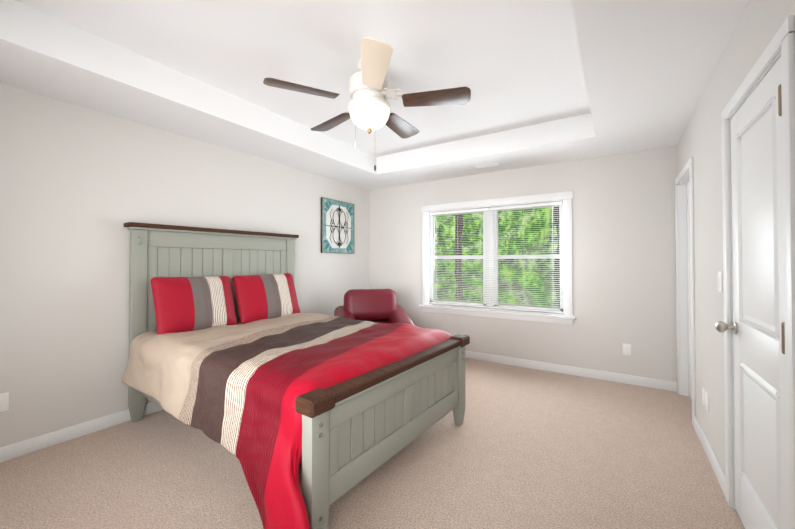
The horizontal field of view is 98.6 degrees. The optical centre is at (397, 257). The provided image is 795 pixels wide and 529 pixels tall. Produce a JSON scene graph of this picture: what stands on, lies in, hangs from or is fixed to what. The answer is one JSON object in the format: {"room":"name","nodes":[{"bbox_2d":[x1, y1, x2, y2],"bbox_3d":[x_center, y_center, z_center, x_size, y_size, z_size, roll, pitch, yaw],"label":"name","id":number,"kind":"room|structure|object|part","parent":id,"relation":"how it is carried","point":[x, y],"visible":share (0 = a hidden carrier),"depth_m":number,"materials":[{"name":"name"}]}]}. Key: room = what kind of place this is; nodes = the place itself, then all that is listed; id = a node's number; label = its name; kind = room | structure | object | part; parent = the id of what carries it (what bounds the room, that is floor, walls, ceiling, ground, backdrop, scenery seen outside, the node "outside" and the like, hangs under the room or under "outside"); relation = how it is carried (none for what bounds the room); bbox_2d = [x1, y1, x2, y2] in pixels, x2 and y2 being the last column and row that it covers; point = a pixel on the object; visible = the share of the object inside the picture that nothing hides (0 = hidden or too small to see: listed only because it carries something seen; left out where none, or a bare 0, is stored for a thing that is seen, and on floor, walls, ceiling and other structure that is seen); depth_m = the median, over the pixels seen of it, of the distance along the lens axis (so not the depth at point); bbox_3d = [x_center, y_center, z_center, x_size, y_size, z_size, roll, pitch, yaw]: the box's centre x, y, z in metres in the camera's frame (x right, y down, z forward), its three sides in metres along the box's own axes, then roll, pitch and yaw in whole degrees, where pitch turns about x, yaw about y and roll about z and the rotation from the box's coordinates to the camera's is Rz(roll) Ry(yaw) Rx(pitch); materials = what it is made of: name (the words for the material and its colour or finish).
{"room":"bedroom","nodes":[
{"label":"bedroom","id":0,"kind":"room"},
{"bbox_2d":[0,83,369,446],"bbox_3d":[-1.849,-0.098,3.406,0.120,2.850,5.235,0,-1,33],"label":"wall","id":1,"kind":"structure","parent":0,"point":[80,186],"depth_m":2.60,"materials":[{"name":"white paint"}]},
{"bbox_2d":[0,392,8,411],"bbox_3d":[-2.548,0.932,2.193,0.008,0.118,0.075,0,-1,33],"label":"electrical outlet","id":2,"kind":"object","parent":1,"relation":"attached to","point":[4,401],"visible":1,"depth_m":2.21,"materials":[{"name":"white plastic"}]},
{"bbox_2d":[0,402,163,462],"bbox_3d":[-1.792,1.279,3.353,0.014,0.095,4.995,0,-1,33],"label":"baseboard","id":3,"kind":"structure","parent":1,"relation":"attached to","point":[21,448],"depth_m":2.45,"materials":[{"name":"white wood"}]},
{"bbox_2d":[321,197,353,253],"bbox_3d":[-0.830,-0.431,4.838,0.039,0.740,0.660,0,-1,33],"label":"wall art","id":4,"kind":"object","parent":1,"relation":"attached to","point":[337,226],"visible":1,"depth_m":4.79,"materials":[{"name":"teal"}]},
{"bbox_2d":[0,358,744,528],"bbox_3d":[-0.188,1.364,2.316,4.074,0.100,5.235,0,-1,33],"label":"floor","id":5,"kind":"structure","parent":0,"point":[523,448],"depth_m":2.07,"materials":[{"name":"carpet"}]},
{"bbox_2d":[121,222,469,528],"bbox_3d":[-0.833,0.519,2.617,2.369,1.597,1.996,-1,-1,36],"label":"bed","id":6,"kind":"object","parent":5,"relation":"on","point":[307,420],"visible":1,"depth_m":2.18,"materials":[{"name":"red fabric"}]},
{"bbox_2d":[150,276,236,333],"bbox_3d":[-1.728,0.397,2.954,0.186,0.484,0.666,-20,-12,30],"label":"pillow","id":7,"kind":"object","parent":6,"relation":"on","point":[181,304],"depth_m":2.84,"materials":[{"name":"red fabric"}]},
{"bbox_2d":[232,273,299,323],"bbox_3d":[-1.326,0.404,3.515,0.186,0.485,0.666,-24,-14,36],"label":"pillow","id":8,"kind":"object","parent":6,"relation":"on","point":[269,296],"depth_m":3.41,"materials":[{"name":"red fabric"}]},
{"bbox_2d":[121,313,450,528],"bbox_3d":[-0.791,0.941,2.575,2.276,0.773,2.010,-1,-1,36],"label":"comforter","id":9,"kind":"object","parent":6,"relation":"on","point":[308,405],"depth_m":1.90,"materials":[{"name":"red fabric"}]},
{"bbox_2d":[334,289,414,324],"bbox_3d":[-0.314,0.877,4.320,0.940,0.923,0.850,0,-1,-12],"label":"armchair","id":10,"kind":"object","parent":5,"relation":"on","point":[377,305],"visible":0.48,"depth_m":4.40,"materials":[{"name":"red leather"}]},
{"bbox_2d":[0,0,748,189],"bbox_3d":[-0.188,-1.331,2.349,3.834,0.410,4.995,0,-1,33],"label":"ceiling","id":11,"kind":"structure","parent":0,"point":[550,81],"depth_m":2.32,"materials":[{"name":"white paint"}]},
{"bbox_2d":[263,37,470,170],"bbox_3d":[-0.187,-0.965,2.439,1.344,0.780,1.317,0,-1,33],"label":"ceiling fan","id":12,"kind":"object","parent":11,"relation":"hanging from","point":[371,92],"visible":1,"depth_m":2.29,"materials":[{"name":"beige"}]},
{"bbox_3d":[-0.196,-0.969,2.400,0.284,0.137,0.284,0,-1,33],"label":"globe","id":13,"kind":"part","parent":12,"relation":"part of","materials":[{"name":"white glass"}]},
{"bbox_2d":[474,162,500,168],"bbox_3d":[1.075,-1.099,4.093,0.300,0.012,0.150,0,-1,33],"label":"ceiling vent","id":14,"kind":"object","parent":11,"relation":"in","point":[487,165],"visible":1,"depth_m":4.07,"materials":[{"name":"white metal"}]},
{"bbox_2d":[370,146,676,381],"bbox_3d":[1.199,-0.085,4.482,3.834,2.850,0.120,0,-1,33],"label":"wall","id":15,"kind":"structure","parent":0,"point":[623,250],"depth_m":3.80,"materials":[{"name":"white paint"}]},
{"bbox_2d":[418,191,575,324],"bbox_3d":[1.188,0.010,4.439,2.000,1.521,0.182,0,-1,33],"label":"window","id":16,"kind":"structure","parent":15,"relation":"in","point":[566,316],"depth_m":4.42,"materials":[{"name":"white wood"}]},
{"bbox_2d":[430,201,562,312],"bbox_3d":[1.199,0.001,4.457,1.730,1.302,0.060,0,-1,33],"label":"window blinds","id":17,"kind":"object","parent":16,"relation":"attached to","point":[492,209],"visible":1,"depth_m":4.36,"materials":[{"name":"white plastic"}]},
{"bbox_2d":[465,351,676,391],"bbox_3d":[1.175,1.292,4.401,3.804,0.095,0.014,0,-1,33],"label":"baseboard","id":18,"kind":"structure","parent":15,"relation":"attached to","point":[589,373],"depth_m":3.84,"materials":[{"name":"white wood"}]},
{"bbox_2d":[623,343,630,355],"bbox_3d":[2.419,0.969,3.606,0.075,0.118,0.008,0,-1,33],"label":"electrical outlet","id":19,"kind":"object","parent":15,"relation":"attached to","point":[626,349],"visible":1,"depth_m":3.60,"materials":[{"name":"white plastic"}]},
{"bbox_2d":[677,0,794,475],"bbox_3d":[1.473,-0.124,1.262,0.120,2.850,5.235,0,-1,33],"label":"wall","id":20,"kind":"structure","parent":0,"point":[759,24],"depth_m":2.11,"materials":[{"name":"white paint"}]},
{"bbox_2d":[686,182,691,400],"bbox_3d":[2.597,0.301,2.968,0.039,2.017,0.718,0,-1,33],"label":"door","id":21,"kind":"structure","parent":20,"relation":"in","point":[688,291],"depth_m":3.21,"materials":[{"name":"white wood"}]},
{"bbox_2d":[702,387,704,406],"bbox_3d":[2.121,0.964,2.369,0.008,0.118,0.075,0,-1,33],"label":"electrical outlet","id":22,"kind":"object","parent":20,"relation":"attached to","point":[703,395],"visible":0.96,"depth_m":2.36,"materials":[{"name":"white plastic"}]},
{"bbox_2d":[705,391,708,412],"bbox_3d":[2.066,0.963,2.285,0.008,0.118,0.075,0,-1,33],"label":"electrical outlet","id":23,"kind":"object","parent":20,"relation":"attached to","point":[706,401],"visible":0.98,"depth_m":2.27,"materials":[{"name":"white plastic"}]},
{"bbox_2d":[694,416,725,497],"bbox_3d":[2.035,1.265,2.239,0.014,0.095,0.935,0,-1,33],"label":"baseboard","id":24,"kind":"structure","parent":20,"relation":"attached to","point":[714,463],"depth_m":2.14,"materials":[{"name":"white wood"}]},
{"bbox_2d":[718,271,721,291],"bbox_3d":[1.855,0.139,1.973,0.013,0.118,0.075,0,-1,33],"label":"light switch","id":25,"kind":"object","parent":20,"relation":"attached to","point":[719,281],"visible":1,"depth_m":1.96,"materials":[{"name":"white plastic"}]},
{"bbox_2d":[675,15,794,528],"bbox_3d":[2.082,0.262,2.215,0.137,2.101,2.687,0,-1,33],"label":"door frame","id":26,"kind":"structure","parent":20,"relation":"attached to","point":[782,44],"depth_m":1.78,"materials":[{"name":"white wood"}]},
{"bbox_2d":[730,57,786,528],"bbox_3d":[1.554,0.283,1.474,0.059,2.017,0.730,0,-1,33],"label":"door","id":27,"kind":"structure","parent":20,"relation":"in","point":[760,463],"depth_m":1.45,"materials":[{"name":"white wood"}]},
{"bbox_2d":[715,321,737,333],"bbox_3d":[1.682,0.357,1.754,0.078,0.064,0.064,0,-1,33],"label":"door knob","id":28,"kind":"object","parent":27,"relation":"attached to","point":[721,326],"depth_m":1.74,"materials":[{"name":"grey metal"}]},
{"bbox_3d":[1.354,0.275,1.197,0.024,1.763,0.046,0,-1,33],"label":"main door hinges","id":29,"kind":"part","parent":27,"relation":"part of","materials":[{"name":"silver metal"}]},
{"label":"outside","id":30,"kind":"structure","parent":0,"visible":0},
{"bbox_2d":[435,206,559,306],"bbox_3d":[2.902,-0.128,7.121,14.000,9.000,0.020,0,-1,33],"label":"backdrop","id":31,"kind":"structure","parent":30,"point":[540,238],"depth_m":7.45,"materials":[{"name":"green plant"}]}
]}

